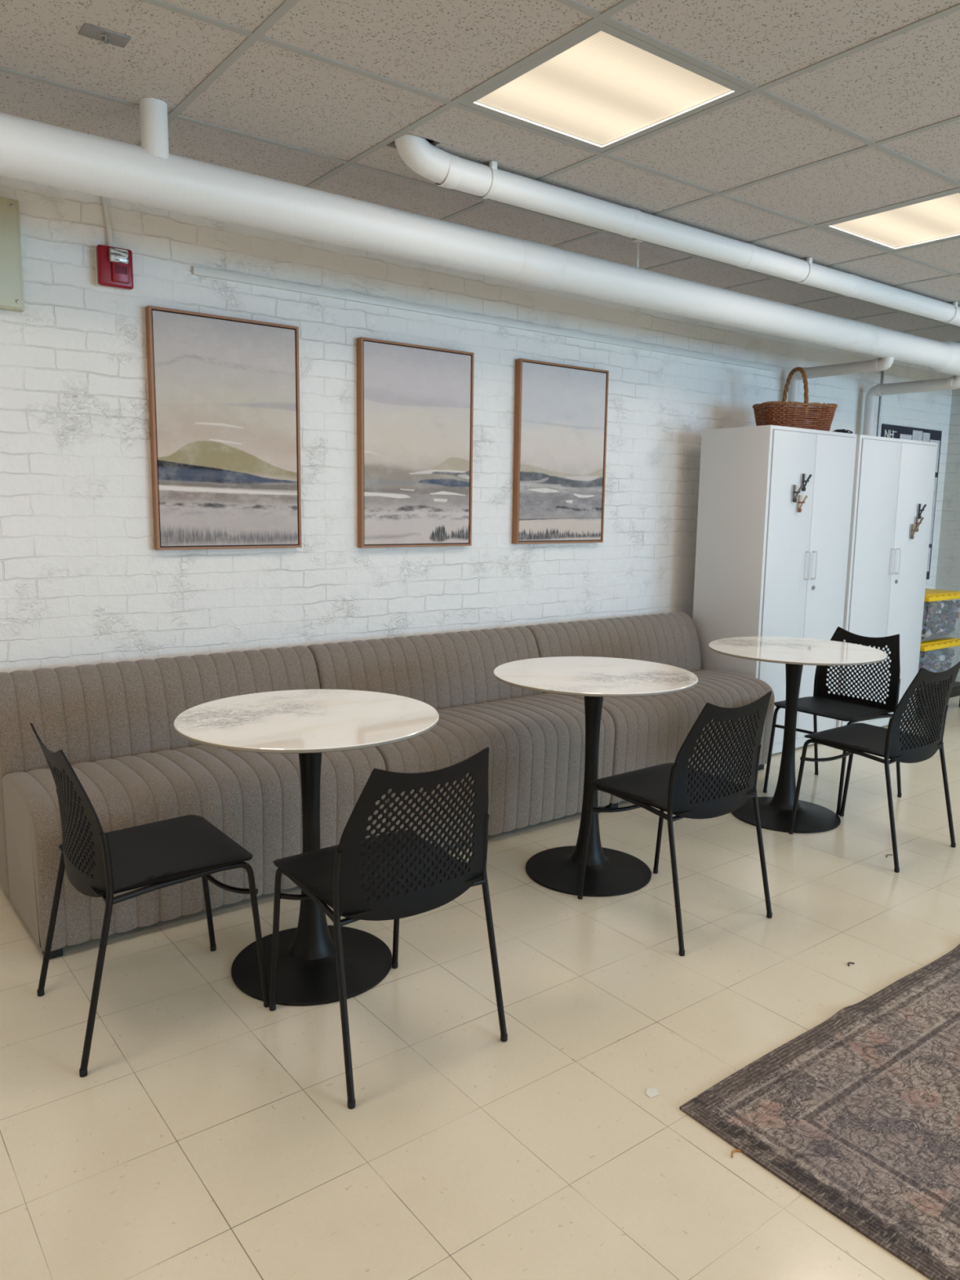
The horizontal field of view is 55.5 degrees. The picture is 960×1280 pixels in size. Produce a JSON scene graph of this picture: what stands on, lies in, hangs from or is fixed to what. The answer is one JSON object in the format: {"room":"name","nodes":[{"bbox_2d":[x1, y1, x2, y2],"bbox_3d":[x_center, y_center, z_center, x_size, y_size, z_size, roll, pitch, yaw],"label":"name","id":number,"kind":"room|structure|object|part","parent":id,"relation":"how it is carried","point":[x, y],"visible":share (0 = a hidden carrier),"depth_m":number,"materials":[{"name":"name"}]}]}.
{"room":"common room","nodes":[
{"label":"common room","id":0,"kind":"room"},
{"bbox_2d":[0,140,953,672],"bbox_3d":[-0.577,-0.727,4.201,11.050,3.110,0.200,-6,11,-37],"label":"wall","id":1,"kind":"structure","parent":0,"point":[83,579],"depth_m":3.96,"materials":[{"name":"white brick"}]},
{"bbox_2d":[0,196,24,311],"bbox_3d":[-1.732,-1.312,3.050,0.358,0.360,0.059,-6,11,-37],"label":"wall panel","id":2,"kind":"object","parent":1,"relation":"attached to","point":[11,285],"visible":1,"depth_m":3.12,"materials":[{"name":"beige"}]},
{"bbox_2d":[102,196,113,246],"bbox_3d":[-1.359,-1.551,3.323,0.035,0.253,0.021,-6,11,-37],"label":"conduit","id":3,"kind":"object","parent":1,"relation":"attached to","point":[104,201],"visible":0.72,"depth_m":3.32,"materials":[{"name":"white plastic"}]},
{"bbox_2d":[93,244,133,289],"bbox_3d":[-1.336,-1.364,3.341,0.124,0.140,0.071,-6,11,-37],"label":"fire alarm","id":4,"kind":"object","parent":1,"relation":"attached to","point":[113,266],"visible":1,"depth_m":3.32,"materials":[{"name":"red plastic"}]},
{"bbox_2d":[115,264,127,275],"bbox_3d":[-1.310,-1.352,3.330,0.042,0.029,0.003,-6,11,-37],"label":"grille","id":5,"kind":"object","parent":4,"relation":"attached to","point":[120,269],"depth_m":3.33,"materials":[{"name":"red plastic"}]},
{"bbox_2d":[145,305,302,550],"bbox_3d":[-1.017,-0.829,3.690,0.615,0.915,0.040,-6,11,-37],"label":"framed picture","id":6,"kind":"object","parent":1,"relation":"attached to","point":[224,392],"visible":1,"depth_m":3.66,"materials":[{"name":"paper"}]},
{"bbox_2d":[356,337,474,547],"bbox_3d":[-0.292,-0.893,4.240,0.615,0.915,0.040,-6,11,-37],"label":"framed picture","id":7,"kind":"object","parent":1,"relation":"attached to","point":[415,402],"visible":1,"depth_m":4.21,"materials":[{"name":"paper"}]},
{"bbox_2d":[192,266,778,371],"bbox_3d":[0.392,-1.580,4.676,3.786,0.031,0.015,-6,11,-37],"label":"cable raceway","id":8,"kind":"object","parent":1,"relation":"attached to","point":[199,271],"visible":1,"depth_m":4.27,"materials":[{"name":"white plastic"}]},
{"bbox_2d":[511,358,608,543],"bbox_3d":[0.427,-0.968,4.783,0.615,0.915,0.040,-6,11,-37],"label":"framed picture","id":9,"kind":"object","parent":1,"relation":"attached to","point":[561,410],"visible":1,"depth_m":4.75,"materials":[{"name":"paper"}]},
{"bbox_2d":[876,370,884,436],"bbox_3d":[2.887,-1.469,6.618,0.014,1.253,0.014,-6,11,-37],"label":"conduit","id":10,"kind":"object","parent":1,"relation":"attached to","point":[882,371],"visible":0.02,"depth_m":6.58,"materials":[{"name":"metal"}]},
{"bbox_2d":[880,423,942,579],"bbox_3d":[3.269,-1.031,6.987,0.876,1.165,0.012,-6,11,-37],"label":"poster","id":11,"kind":"object","parent":1,"relation":"attached to","point":[887,430],"visible":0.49,"depth_m":7.04,"materials":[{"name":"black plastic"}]},
{"bbox_2d":[0,695,959,1279],"bbox_3d":[2.081,1.332,0.952,10.650,0.060,8.640,-6,11,-37],"label":"floor","id":12,"kind":"structure","parent":0,"point":[210,1132],"depth_m":2.28,"materials":[{"name":"tile"}]},
{"bbox_2d":[30,723,269,1077],"bbox_3d":[-0.909,0.622,2.507,0.513,0.806,0.477,-6,11,-37],"label":"chair","id":13,"kind":"object","parent":12,"relation":"on","point":[158,855],"visible":1,"depth_m":2.40,"materials":[{"name":"black plastic"}]},
{"bbox_3d":[-1.207,0.706,2.573,0.103,0.591,0.021,-4,10,-30],"label":"leg","id":14,"kind":"part","parent":13,"relation":"part of","materials":[{"name":"black metal"}]},
{"bbox_3d":[-1.068,0.439,2.356,0.088,0.406,0.444,-6,11,-37],"label":"backrest","id":15,"kind":"part","parent":13,"relation":"part of","materials":[{"name":"black plastic"}]},
{"bbox_3d":[-0.938,0.761,2.224,0.103,0.591,0.021,-7,12,-44],"label":"leg","id":16,"kind":"part","parent":13,"relation":"part of","materials":[{"name":"black metal"}]},
{"bbox_3d":[-0.895,0.581,2.512,0.410,0.021,0.428,-6,11,-37],"label":"seat","id":17,"kind":"part","parent":13,"relation":"part of","materials":[{"name":"black plastic"}]},
{"bbox_3d":[-0.925,0.602,2.492,0.305,0.034,0.446,-6,11,-37],"label":"seat rail","id":18,"kind":"part","parent":13,"relation":"part of","materials":[{"name":"black metal"}]},
{"bbox_3d":[-0.877,0.757,2.803,0.126,0.431,0.024,-6,11,-37],"label":"leg","id":19,"kind":"part","parent":13,"relation":"part of","materials":[{"name":"black metal"}]},
{"bbox_3d":[-0.639,0.806,2.495,0.126,0.431,0.024,-6,11,-37],"label":"leg","id":20,"kind":"part","parent":13,"relation":"part of","materials":[{"name":"black metal"}]},
{"bbox_2d":[0,645,386,959],"bbox_3d":[-1.054,0.499,3.354,1.217,0.798,0.747,-6,11,-37],"label":"module","id":21,"kind":"object","parent":12,"relation":"on","point":[113,723],"visible":0.73,"depth_m":3.16,"materials":[{"name":"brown fabric"}]},
{"bbox_3d":[-1.206,0.452,3.548,1.217,0.766,0.247,-6,11,-37],"label":"backrest","id":22,"kind":"part","parent":21,"relation":"part of","materials":[{"name":"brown fabric"}]},
{"bbox_3d":[-0.986,0.645,3.283,1.217,0.468,0.516,-6,11,-37],"label":"seat","id":23,"kind":"part","parent":21,"relation":"part of","materials":[{"name":"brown fabric"}]},
{"bbox_2d":[173,688,439,1006],"bbox_3d":[-0.507,0.606,2.742,0.760,0.780,0.760,-5,10,-34],"label":"pedestal table","id":24,"kind":"object","parent":12,"relation":"on","point":[309,723],"visible":0.88,"depth_m":2.69,"materials":[{"name":"stone"}]},
{"bbox_2d":[269,746,507,1109],"bbox_3d":[-0.263,0.646,2.408,0.477,0.806,0.513,-6,11,-37],"label":"chair","id":25,"kind":"object","parent":12,"relation":"on","point":[394,875],"visible":1,"depth_m":2.23,"materials":[{"name":"black plastic"}]},
{"bbox_3d":[-0.538,0.811,2.466,0.024,0.431,0.126,-6,11,-37],"label":"leg","id":26,"kind":"part","parent":25,"relation":"part of","materials":[{"name":"black metal"}]},
{"bbox_3d":[-0.317,0.784,2.128,0.021,0.591,0.103,-4,10,-30],"label":"leg","id":27,"kind":"part","parent":25,"relation":"part of","materials":[{"name":"black metal"}]},
{"bbox_3d":[-0.273,0.605,2.416,0.428,0.021,0.410,-6,11,-37],"label":"seat","id":28,"kind":"part","parent":25,"relation":"part of","materials":[{"name":"black plastic"}]},
{"bbox_3d":[-0.250,0.627,2.388,0.446,0.034,0.305,-6,11,-37],"label":"seat rail","id":29,"kind":"part","parent":25,"relation":"part of","materials":[{"name":"black metal"}]},
{"bbox_3d":[-0.226,0.781,2.703,0.024,0.431,0.126,-6,11,-37],"label":"leg","id":30,"kind":"part","parent":25,"relation":"part of","materials":[{"name":"black metal"}]},
{"bbox_3d":[-0.137,0.473,2.219,0.444,0.406,0.088,-6,11,-37],"label":"backrest","id":31,"kind":"part","parent":25,"relation":"part of","materials":[{"name":"black plastic"}]},
{"bbox_3d":[0.036,0.750,2.395,0.021,0.591,0.103,-7,12,-44],"label":"leg","id":32,"kind":"part","parent":25,"relation":"part of","materials":[{"name":"black metal"}]},
{"bbox_2d":[306,626,614,847],"bbox_3d":[-0.085,0.405,4.088,1.213,0.798,0.747,-6,11,-37],"label":"module","id":33,"kind":"object","parent":12,"relation":"on","point":[535,740],"visible":0.71,"depth_m":3.98,"materials":[{"name":"brown fabric"}]},
{"bbox_3d":[-0.236,0.358,4.282,1.213,0.766,0.247,-6,11,-37],"label":"backrest","id":34,"kind":"part","parent":33,"relation":"part of","materials":[{"name":"brown fabric"}]},
{"bbox_3d":[-0.017,0.551,4.016,1.213,0.468,0.516,-6,11,-37],"label":"seat","id":35,"kind":"part","parent":33,"relation":"part of","materials":[{"name":"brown fabric"}]},
{"bbox_2d":[493,656,697,897],"bbox_3d":[0.425,0.510,3.488,0.760,0.780,0.760,0,8,-6],"label":"pedestal table","id":36,"kind":"object","parent":12,"relation":"on","point":[609,872],"visible":0.95,"depth_m":3.44,"materials":[{"name":"stone"}]},
{"bbox_2d":[524,612,774,808],"bbox_3d":[0.881,0.311,4.819,1.209,0.798,0.747,-6,11,-37],"label":"module","id":37,"kind":"object","parent":12,"relation":"on","point":[651,731],"visible":0.53,"depth_m":4.69,"materials":[{"name":"brown fabric"}]},
{"bbox_3d":[0.730,0.264,5.013,1.209,0.766,0.247,-6,11,-37],"label":"backrest","id":38,"kind":"part","parent":37,"relation":"part of","materials":[{"name":"brown fabric"}]},
{"bbox_3d":[0.949,0.457,4.747,1.209,0.468,0.516,-6,11,-37],"label":"seat","id":39,"kind":"part","parent":37,"relation":"part of","materials":[{"name":"brown fabric"}]},
{"bbox_2d":[645,1087,659,1097],"bbox_3d":[0.415,1.090,2.202,0.034,0.004,0.032,-4,10,-28],"label":"paper scrap","id":40,"kind":"object","parent":12,"relation":"on","point":[651,1092],"visible":1,"depth_m":2.20,"materials":[{"name":"white paper"}]},
{"bbox_2d":[577,691,772,956],"bbox_3d":[0.676,0.549,3.157,0.477,0.806,0.513,-6,11,-37],"label":"chair","id":41,"kind":"object","parent":12,"relation":"on","point":[680,790],"visible":1,"depth_m":2.98,"materials":[{"name":"black plastic"}]},
{"bbox_3d":[0.401,0.715,3.215,0.024,0.431,0.126,-6,11,-37],"label":"leg","id":42,"kind":"part","parent":41,"relation":"part of","materials":[{"name":"black metal"}]},
{"bbox_3d":[0.713,0.684,3.451,0.024,0.431,0.126,-6,11,-37],"label":"leg","id":43,"kind":"part","parent":41,"relation":"part of","materials":[{"name":"black metal"}]},
{"bbox_3d":[0.666,0.508,3.164,0.428,0.021,0.410,-6,11,-37],"label":"seat","id":44,"kind":"part","parent":41,"relation":"part of","materials":[{"name":"black plastic"}]},
{"bbox_3d":[0.622,0.688,2.877,0.021,0.591,0.103,-4,10,-30],"label":"leg","id":45,"kind":"part","parent":41,"relation":"part of","materials":[{"name":"black metal"}]},
{"bbox_3d":[0.689,0.530,3.137,0.446,0.034,0.305,-6,11,-37],"label":"seat rail","id":46,"kind":"part","parent":41,"relation":"part of","materials":[{"name":"black metal"}]},
{"bbox_3d":[0.802,0.376,2.968,0.444,0.406,0.088,-6,11,-37],"label":"backrest","id":47,"kind":"part","parent":41,"relation":"part of","materials":[{"name":"black plastic"}]},
{"bbox_3d":[0.975,0.653,3.144,0.021,0.591,0.103,-7,12,-44],"label":"leg","id":48,"kind":"part","parent":41,"relation":"part of","materials":[{"name":"black metal"}]},
{"bbox_2d":[731,1149,741,1157],"bbox_3d":[0.560,1.122,1.997,0.036,0.006,0.014,-6,11,-37],"label":"thread","id":49,"kind":"object","parent":12,"relation":"on","point":[734,1150],"visible":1,"depth_m":2.00},
{"bbox_2d":[692,425,857,754],"bbox_3d":[1.734,-0.288,5.385,0.838,1.842,0.504,-6,11,-37],"label":"storage cabinet","id":50,"kind":"object","parent":12,"relation":"on","point":[765,567],"visible":0.8,"depth_m":5.13,"materials":[{"name":"white metal"}]},
{"bbox_3d":[1.707,-0.271,5.094,0.394,1.744,0.007,-6,11,-37],"label":"door","id":51,"kind":"part","parent":50,"relation":"part of","materials":[{"name":"white metal"}]},
{"bbox_2d":[752,366,837,431],"bbox_3d":[1.824,-1.390,5.282,0.459,0.368,0.279,-1,9,-13],"label":"wicker basket","id":52,"kind":"object","parent":50,"relation":"on","point":[784,413],"visible":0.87,"depth_m":5.19,"materials":[{"name":"brown wicker"}]},
{"bbox_3d":[1.825,-1.434,5.276,0.027,0.279,0.260,-1,9,-13],"label":"handle","id":53,"kind":"part","parent":52,"relation":"part of","materials":[{"name":"wicker"}]},
{"bbox_2d":[792,484,803,502],"bbox_3d":[1.745,-0.803,5.010,0.064,0.096,0.017,-3,9,-26],"label":"clip","id":54,"kind":"object","parent":50,"relation":"attached to","point":[794,500],"visible":1,"depth_m":5.00,"materials":[{"name":"metal"}]},
{"bbox_3d":[1.723,-0.808,5.000,0.013,0.085,0.016,6,10,30],"label":"arm","id":55,"kind":"part","parent":54,"relation":"part of"},
{"bbox_3d":[1.748,-0.807,5.012,0.055,0.086,0.013,-2,9,-20],"label":"arm","id":56,"kind":"part","parent":54,"relation":"part of"},
{"bbox_2d":[797,494,808,512],"bbox_3d":[1.785,-0.754,5.049,0.064,0.096,0.017,-3,9,-26],"label":"clip","id":57,"kind":"object","parent":50,"relation":"attached to","point":[799,510],"visible":1,"depth_m":5.04,"materials":[{"name":"brown wood"}]},
{"bbox_3d":[1.764,-0.759,5.039,0.013,0.085,0.016,6,10,30],"label":"arm","id":58,"kind":"part","parent":57,"relation":"part of","materials":[{"name":"brown wood"}]},
{"bbox_3d":[1.789,-0.757,5.051,0.055,0.086,0.013,-2,9,-20],"label":"arm","id":59,"kind":"part","parent":57,"relation":"part of","materials":[{"name":"brown wood"}]},
{"bbox_2d":[801,473,812,491],"bbox_3d":[1.808,-0.871,5.048,0.064,0.096,0.017,-3,9,-26],"label":"clip","id":60,"kind":"object","parent":50,"relation":"attached to","point":[803,489],"visible":1,"depth_m":5.04,"materials":[{"name":"metal"}]},
{"bbox_3d":[1.786,-0.875,5.038,0.013,0.085,0.016,6,10,30],"label":"arm","id":61,"kind":"part","parent":60,"relation":"part of"},
{"bbox_3d":[1.811,-0.874,5.050,0.055,0.086,0.013,-2,9,-20],"label":"arm","id":62,"kind":"part","parent":60,"relation":"part of"},
{"bbox_3d":[1.855,-0.421,5.159,0.009,0.165,0.037,-6,11,-37],"label":"handle","id":63,"kind":"part","parent":50,"relation":"part of","materials":[{"name":"white metal"}]},
{"bbox_3d":[1.906,-0.426,5.198,0.009,0.165,0.037,-6,11,-37],"label":"handle","id":64,"kind":"part","parent":50,"relation":"part of","materials":[{"name":"white metal"}]},
{"bbox_3d":[2.022,-0.301,5.333,0.394,1.744,0.007,-6,11,-37],"label":"door","id":65,"kind":"part","parent":50,"relation":"part of","materials":[{"name":"white metal"}]},
{"bbox_2d":[831,429,853,433],"bbox_3d":[2.115,-1.218,5.325,0.134,0.023,0.065,-6,11,-37],"label":"cable","id":66,"kind":"object","parent":50,"relation":"on","point":[837,430],"visible":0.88,"depth_m":5.33,"materials":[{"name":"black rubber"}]},
{"bbox_2d":[708,636,887,833],"bbox_3d":[1.415,0.424,4.168,0.760,0.780,0.760,3,9,17],"label":"pedestal table","id":67,"kind":"object","parent":12,"relation":"on","point":[775,811],"visible":0.94,"depth_m":4.13,"materials":[{"name":"stone"}]},
{"bbox_2d":[679,943,959,1279],"bbox_3d":[2.029,1.101,2.238,2.604,0.020,1.756,-6,11,-37],"label":"area rug","id":68,"kind":"object","parent":12,"relation":"on","point":[858,1113],"visible":1,"depth_m":2.12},
{"bbox_2d":[763,626,902,814],"bbox_3d":[1.746,0.368,4.488,0.513,0.806,0.477,-6,11,-37],"label":"chair","id":69,"kind":"object","parent":12,"relation":"on","point":[845,708],"visible":0.77,"depth_m":4.51,"materials":[{"name":"black plastic"}]},
{"bbox_3d":[1.472,0.533,4.552,0.126,0.431,0.024,-6,11,-37],"label":"leg","id":70,"kind":"part","parent":69,"relation":"part of","materials":[{"name":"black metal"}]},
{"bbox_3d":[1.773,0.421,4.799,0.103,0.591,0.021,-7,12,-44],"label":"leg","id":71,"kind":"part","parent":69,"relation":"part of","materials":[{"name":"black metal"}]},
{"bbox_3d":[1.733,0.331,4.472,0.410,0.021,0.428,-6,11,-37],"label":"seat","id":72,"kind":"part","parent":69,"relation":"part of","materials":[{"name":"black plastic"}]},
{"bbox_3d":[1.710,0.582,4.244,0.126,0.431,0.024,-6,11,-37],"label":"leg","id":73,"kind":"part","parent":69,"relation":"part of","materials":[{"name":"black metal"}]},
{"bbox_3d":[1.911,0.155,4.581,0.088,0.406,0.444,-6,11,-37],"label":"backrest","id":74,"kind":"part","parent":69,"relation":"part of","materials":[{"name":"black plastic"}]},
{"bbox_3d":[1.763,0.345,4.497,0.305,0.034,0.446,-6,11,-37],"label":"seat rail","id":75,"kind":"part","parent":69,"relation":"part of","materials":[{"name":"black metal"}]},
{"bbox_3d":[2.042,0.476,4.451,0.103,0.591,0.021,-4,10,-30],"label":"leg","id":76,"kind":"part","parent":69,"relation":"part of","materials":[{"name":"black metal"}]},
{"bbox_2d":[788,661,959,872],"bbox_3d":[1.670,0.462,3.847,0.477,0.806,0.513,-6,11,-37],"label":"chair","id":77,"kind":"object","parent":12,"relation":"on","point":[892,743],"visible":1,"depth_m":3.68,"materials":[{"name":"black plastic"}]},
{"bbox_3d":[1.395,0.627,3.906,0.024,0.431,0.126,-6,11,-37],"label":"leg","id":78,"kind":"part","parent":77,"relation":"part of","materials":[{"name":"black metal"}]},
{"bbox_3d":[1.707,0.597,4.142,0.024,0.431,0.126,-6,11,-37],"label":"leg","id":79,"kind":"part","parent":77,"relation":"part of","materials":[{"name":"black metal"}]},
{"bbox_3d":[1.661,0.420,3.855,0.428,0.021,0.410,-6,11,-37],"label":"seat","id":80,"kind":"part","parent":77,"relation":"part of","materials":[{"name":"black plastic"}]},
{"bbox_3d":[1.683,0.443,3.827,0.446,0.034,0.305,-6,11,-37],"label":"seat rail","id":81,"kind":"part","parent":77,"relation":"part of","materials":[{"name":"black metal"}]},
{"bbox_3d":[1.617,0.600,3.567,0.021,0.591,0.103,-4,10,-30],"label":"leg","id":82,"kind":"part","parent":77,"relation":"part of","materials":[{"name":"black metal"}]},
{"bbox_3d":[1.796,0.289,3.658,0.444,0.406,0.088,-6,11,-37],"label":"backrest","id":83,"kind":"part","parent":77,"relation":"part of","materials":[{"name":"black plastic"}]},
{"bbox_3d":[1.969,0.566,3.834,0.021,0.591,0.103,-7,12,-44],"label":"leg","id":84,"kind":"part","parent":77,"relation":"part of","materials":[{"name":"black metal"}]},
{"bbox_2d":[835,434,937,727],"bbox_3d":[2.463,-0.358,5.936,0.926,1.842,0.504,-6,11,-37],"label":"storage cabinet","id":85,"kind":"object","parent":12,"relation":"on","point":[886,571],"visible":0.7,"depth_m":5.70,"materials":[{"name":"white metal"}]},
{"bbox_3d":[2.418,-0.340,5.632,0.438,1.744,0.007,-6,11,-37],"label":"door","id":86,"kind":"part","parent":85,"relation":"part of","materials":[{"name":"white metal"}]},
{"bbox_3d":[2.583,-0.492,5.710,0.009,0.165,0.037,-6,11,-37],"label":"handle","id":87,"kind":"part","parent":85,"relation":"part of","materials":[{"name":"white metal"}]},
{"bbox_3d":[2.634,-0.497,5.749,0.009,0.165,0.037,-6,11,-37],"label":"handle","id":88,"kind":"part","parent":85,"relation":"part of","materials":[{"name":"white metal"}]},
{"bbox_3d":[2.768,-0.373,5.897,0.438,1.744,0.007,-6,11,-37],"label":"door","id":89,"kind":"part","parent":85,"relation":"part of","materials":[{"name":"white metal"}]},
{"bbox_2d":[911,524,919,538],"bbox_3d":[2.775,-0.692,5.823,0.064,0.096,0.017,-3,9,-26],"label":"clip","id":90,"kind":"object","parent":85,"relation":"attached to","point":[912,525],"visible":1,"depth_m":5.81,"materials":[{"name":"metal"}]},
{"bbox_3d":[2.753,-0.697,5.813,0.013,0.085,0.016,6,10,30],"label":"arm","id":91,"kind":"part","parent":90,"relation":"part of"},
{"bbox_2d":[915,516,924,532],"bbox_3d":[2.816,-0.742,5.847,0.064,0.096,0.017,-3,9,-26],"label":"clip","id":92,"kind":"object","parent":85,"relation":"attached to","point":[917,517],"visible":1,"depth_m":5.84,"materials":[{"name":"metal"}]},
{"bbox_2d":[918,503,926,519],"bbox_3d":[2.833,-0.824,5.847,0.064,0.096,0.017,-3,9,-26],"label":"clip","id":93,"kind":"object","parent":85,"relation":"attached to","point":[919,504],"visible":1,"depth_m":5.84,"materials":[{"name":"metal"}]},
{"bbox_3d":[2.811,-0.829,5.837,0.013,0.085,0.016,6,10,30],"label":"arm","id":94,"kind":"part","parent":93,"relation":"part of"},
{"bbox_2d":[915,681,959,717],"bbox_3d":[3.121,0.396,6.598,0.680,0.175,0.500,-6,11,-37],"label":"stand","id":95,"kind":"object","parent":12,"relation":"on","point":[955,691],"visible":0.04,"depth_m":6.49,"materials":[{"name":"grey"}]},
{"bbox_2d":[919,637,959,689],"bbox_3d":[3.118,0.145,6.569,0.630,0.324,0.474,-6,11,-37],"label":"storage bin","id":96,"kind":"object","parent":95,"relation":"on","point":[940,643],"visible":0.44,"depth_m":6.35,"materials":[{"name":"yellow plastic"}]},
{"bbox_2d":[918,648,955,687],"bbox_3d":[3.121,0.174,6.567,0.544,0.255,0.399,-6,11,-37],"label":"bricks","id":97,"kind":"object","parent":96,"relation":"in","point":[934,660],"visible":0.38,"depth_m":6.43},
{"bbox_3d":[3.120,0.006,6.548,0.630,0.042,0.474,-6,11,-37],"label":"lid","id":98,"kind":"part","parent":96,"relation":"part of","materials":[{"name":"yellow plastic"}]},
{"bbox_2d":[920,588,959,641],"bbox_3d":[3.123,-0.189,6.520,0.630,0.324,0.474,-6,11,-37],"label":"storage bin","id":99,"kind":"object","parent":96,"relation":"on","point":[931,595],"visible":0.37,"depth_m":6.34,"materials":[{"name":"yellow plastic"}]},
{"bbox_2d":[920,600,959,639],"bbox_3d":[3.119,-0.161,6.522,0.557,0.256,0.396,-6,11,-37],"label":"bricks","id":100,"kind":"object","parent":99,"relation":"in","point":[939,620],"visible":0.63,"depth_m":6.39},
{"bbox_2d":[920,622,959,641],"bbox_3d":[3.123,-0.171,6.522,0.590,0.288,0.430,-6,11,-37],"label":"tub","id":101,"kind":"object","parent":99,"relation":"in","point":[952,633],"depth_m":6.46,"materials":[{"name":"clear plastic"}]},
{"bbox_3d":[3.125,-0.329,6.499,0.630,0.042,0.474,-6,11,-37],"label":"lid","id":102,"kind":"part","parent":99,"relation":"part of","materials":[{"name":"yellow plastic"}]},
{"bbox_2d":[0,0,959,342],"bbox_3d":[2.110,-1.236,0.586,10.650,0.017,8.611,-6,11,-37],"label":"ceiling","id":103,"kind":"structure","parent":0,"point":[908,81],"depth_m":2.67,"materials":[{"name":"tile"}]},
{"bbox_2d":[78,22,131,48],"bbox_3d":[-0.946,-1.515,2.301,0.112,0.020,0.064,-6,11,-37],"label":"ceiling plate","id":104,"kind":"object","parent":103,"relation":"attached to","point":[105,36],"visible":1,"depth_m":2.29,"materials":[{"name":"metal"}]},
{"bbox_3d":[-0.946,-1.515,2.301,0.022,0.020,0.022,-6,11,-37],"label":"knob","id":105,"kind":"part","parent":104,"relation":"part of","materials":[{"name":"metal"}]},
{"bbox_2d":[0,0,959,342],"bbox_3d":[2.119,-1.241,0.573,10.650,0.035,8.640,-6,11,-37],"label":"grid","id":106,"kind":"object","parent":103,"relation":"attached to","point":[257,34],"depth_m":2.75,"materials":[{"name":"paint"}]},
{"bbox_2d":[0,97,959,435],"bbox_3d":[-0.251,-0.468,3.802,10.654,2.603,0.804,-6,11,-37],"label":"insulated pipe","id":107,"kind":"object","parent":103,"relation":"hanging from","point":[33,151],"visible":0.96,"depth_m":3.23,"materials":[{"name":"white plastic"}]},
{"bbox_3d":[0.690,-1.686,3.996,0.040,0.129,0.032,-6,11,-37],"label":"hanger rod","id":108,"kind":"part","parent":107,"relation":"part of","materials":[{"name":"white plastic"}]},
{"bbox_2d":[459,22,749,152],"bbox_3d":[0.347,-1.595,2.596,0.582,0.094,0.582,-6,11,-37],"label":"ceiling light","id":109,"kind":"object","parent":103,"relation":"attached to","point":[604,88],"visible":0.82,"depth_m":2.58,"materials":[{"name":"paint"}]},
{"bbox_2d":[394,133,959,326],"bbox_3d":[2.023,-1.831,4.648,5.808,0.223,0.104,-6,11,-37],"label":"ceiling pipe","id":110,"kind":"object","parent":103,"relation":"attached to","point":[446,170],"visible":0.94,"depth_m":3.56,"materials":[{"name":"white plastic"}]},
{"bbox_2d":[818,190,959,251],"bbox_3d":[1.801,-1.736,3.696,0.582,0.094,0.582,-6,11,-37],"label":"ceiling light","id":111,"kind":"object","parent":103,"relation":"attached to","point":[935,219],"visible":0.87,"depth_m":3.74,"materials":[{"name":"paint"}]},
{"bbox_2d":[934,374,959,681],"bbox_3d":[6.477,-0.583,3.915,0.200,3.110,8.840,-6,11,-37],"label":"wall","id":112,"kind":"structure","parent":0,"point":[948,571],"depth_m":7.28,"materials":[{"name":"grey paint"}]}
]}

